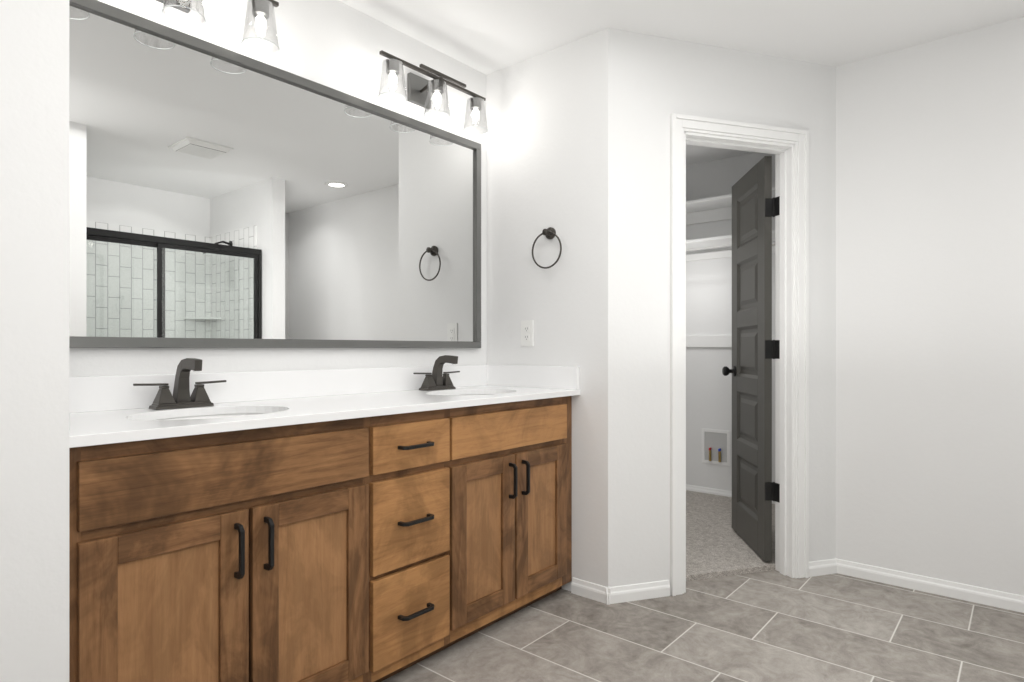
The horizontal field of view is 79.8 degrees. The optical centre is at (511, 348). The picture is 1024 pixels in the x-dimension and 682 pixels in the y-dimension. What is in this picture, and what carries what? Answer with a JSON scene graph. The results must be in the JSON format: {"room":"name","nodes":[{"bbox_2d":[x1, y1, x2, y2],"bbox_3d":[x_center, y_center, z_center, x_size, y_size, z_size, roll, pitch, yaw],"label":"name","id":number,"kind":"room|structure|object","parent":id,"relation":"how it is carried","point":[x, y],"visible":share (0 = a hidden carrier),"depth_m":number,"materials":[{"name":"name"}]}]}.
{"room":"bathroom","nodes":[
{"label":"bathroom","id":0,"kind":"room"},
{"bbox_2d":[0,0,68,681],"bbox_3d":[-1.517,-0.141,1.027,0.700,2.442,1.120,0,0,40],"label":"wall","id":1,"kind":"structure","parent":0,"point":[34,34],"depth_m":1.19,"materials":[{"name":"white paint"}]},
{"bbox_2d":[69,0,485,376],"bbox_3d":[-0.776,-0.141,2.367,0.110,2.442,1.885,0,0,40],"label":"wall","id":2,"kind":"structure","parent":0,"point":[333,44],"depth_m":2.35,"materials":[{"name":"white paint"}]},
{"bbox_2d":[156,0,279,54],"bbox_3d":[-1.009,-1.096,1.861,0.183,0.198,0.600,0,0,40],"label":"sconce","id":3,"kind":"object","parent":2,"relation":"attached to","point":[260,8],"visible":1,"depth_m":2.00,"materials":[{"name":"clear glass"}]},
{"bbox_2d":[69,0,480,347],"bbox_3d":[-0.723,-0.499,2.322,0.024,0.995,1.755,0,0,40],"label":"mirror","id":4,"kind":"object","parent":2,"relation":"attached to","point":[220,197],"visible":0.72,"depth_m":2.09,"materials":[{"name":"clear glass"}]},
{"bbox_2d":[378,50,488,135],"bbox_3d":[-0.346,-1.096,2.649,0.183,0.198,0.600,0,0,40],"label":"sconce","id":5,"kind":"object","parent":2,"relation":"attached to","point":[419,89],"visible":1,"depth_m":2.65,"materials":[{"name":"clear glass"}]},
{"bbox_2d":[486,28,681,590],"bbox_3d":[0.209,-0.141,3.007,1.214,2.442,0.362,0,0,40],"label":"wall","id":6,"kind":"structure","parent":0,"point":[578,136],"depth_m":2.67,"materials":[{"name":"white paint"}]},
{"bbox_2d":[521,320,532,345],"bbox_3d":[0.070,-0.072,2.881,0.072,0.120,0.007,0,0,40],"label":"duplex outlet","id":7,"kind":"object","parent":6,"relation":"attached to","point":[526,326],"visible":1,"depth_m":2.88,"materials":[{"name":"white plastic"}]},
{"bbox_2d":[532,227,561,268],"bbox_3d":[0.163,-0.457,2.777,0.168,0.191,0.048,0,0,40],"label":"towel ring","id":8,"kind":"object","parent":6,"relation":"attached to","point":[550,233],"visible":1,"depth_m":2.77,"materials":[{"name":"brown metal"}]},
{"bbox_2d":[339,0,1023,165],"bbox_3d":[0.851,-1.402,1.629,4.190,0.080,5.310,0,0,40],"label":"ceiling","id":9,"kind":"structure","parent":0,"point":[486,36],"depth_m":2.58,"materials":[{"name":"white paint"}]},
{"bbox_2d":[382,570,1023,681],"bbox_3d":[0.851,1.110,1.629,4.190,0.060,5.310,0,0,40],"label":"floor","id":10,"kind":"structure","parent":0,"point":[765,626],"depth_m":2.28,"materials":[{"name":"grey tile"}]},
{"bbox_2d":[69,396,571,681],"bbox_3d":[-0.514,0.642,2.147,0.570,0.876,1.881,0,0,40],"label":"vanity","id":11,"kind":"object","parent":10,"relation":"on","point":[365,549],"visible":0.92,"depth_m":1.73,"materials":[{"name":"brown wood"}]},
{"bbox_2d":[69,365,579,447],"bbox_3d":[-0.519,0.142,2.151,0.559,0.124,1.883,0,0,40],"label":"countertop","id":12,"kind":"structure","parent":11,"relation":"on","point":[103,410],"depth_m":2.02,"materials":[{"name":"white stone"}]},
{"bbox_2d":[133,358,225,409],"bbox_3d":[-0.975,0.104,1.845,0.148,0.151,0.266,0,0,40],"label":"faucet","id":13,"kind":"object","parent":12,"relation":"on","point":[181,398],"visible":1,"depth_m":1.85,"materials":[{"name":"brown metal"}]},
{"bbox_2d":[158,413,265,419],"bbox_3d":[-0.848,0.287,1.738,0.348,0.166,0.464,0,0,40],"label":"sink","id":14,"kind":"object","parent":12,"relation":"in","point":[244,414],"visible":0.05,"depth_m":1.89,"materials":[{"name":"white ceramic"}]},
{"bbox_2d":[413,355,459,390],"bbox_3d":[-0.292,0.104,2.656,0.148,0.151,0.266,0,0,40],"label":"faucet","id":15,"kind":"object","parent":12,"relation":"on","point":[434,380],"visible":1,"depth_m":2.66,"materials":[{"name":"brown metal"}]},
{"bbox_2d":[686,152,774,490],"bbox_3d":[1.873,-0.141,4.167,2.490,2.442,0.110,0,0,40],"label":"wall","id":16,"kind":"structure","parent":0,"point":[709,281],"depth_m":4.46,"materials":[{"name":"white paint"}]},
{"bbox_2d":[702,428,729,465],"bbox_3d":[1.463,0.710,4.417,0.210,0.250,0.034,0,0,40],"label":"washer outlet box","id":17,"kind":"object","parent":16,"relation":"attached to","point":[715,443],"visible":1,"depth_m":4.42,"materials":[{"name":"white plastic"}]},
{"bbox_2d":[686,187,774,346],"bbox_3d":[1.203,-0.516,3.369,2.268,1.013,1.973,0,0,40],"label":"closet shelf","id":18,"kind":"object","parent":16,"relation":"attached to","point":[719,208],"visible":0.02,"depth_m":4.37,"materials":[{"name":"white painted wood"}]},
{"bbox_2d":[686,490,774,580],"bbox_3d":[1.203,1.067,3.369,2.270,0.026,1.975,0,0,40],"label":"floor","id":19,"kind":"structure","parent":0,"point":[714,549],"depth_m":3.30,"materials":[{"name":"beige carpet"}]},
{"bbox_2d":[795,17,1023,595],"bbox_3d":[2.329,-0.141,2.260,2.518,2.442,0.314,0,0,40],"label":"wall","id":20,"kind":"structure","parent":0,"point":[916,153],"depth_m":2.74,"materials":[{"name":"white paint"}]},
{"bbox_2d":[682,41,794,128],"bbox_3d":[1.027,-1.164,2.852,0.422,0.396,0.573,0,0,40],"label":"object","id":21,"kind":"structure","parent":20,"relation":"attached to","point":[722,83],"depth_m":2.79,"materials":[{"name":"white paint"}]},
{"bbox_2d":[670,113,808,595],"bbox_3d":[1.027,0.026,2.852,0.732,2.107,0.152,0,0,-17],"label":"door frame","id":22,"kind":"structure","parent":20,"relation":"attached to","point":[679,123],"depth_m":2.88,"materials":[{"name":"white wood"}]},
{"bbox_2d":[722,156,774,561],"bbox_3d":[1.253,0.050,3.289,0.170,1.988,0.575,0,0,10],"label":"door","id":23,"kind":"structure","parent":20,"relation":"in","point":[752,200],"depth_m":3.20,"materials":[{"name":"grey paint"}]},
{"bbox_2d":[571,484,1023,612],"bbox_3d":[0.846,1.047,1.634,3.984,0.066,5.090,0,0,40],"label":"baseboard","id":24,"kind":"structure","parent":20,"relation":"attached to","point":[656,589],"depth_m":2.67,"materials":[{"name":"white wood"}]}
]}

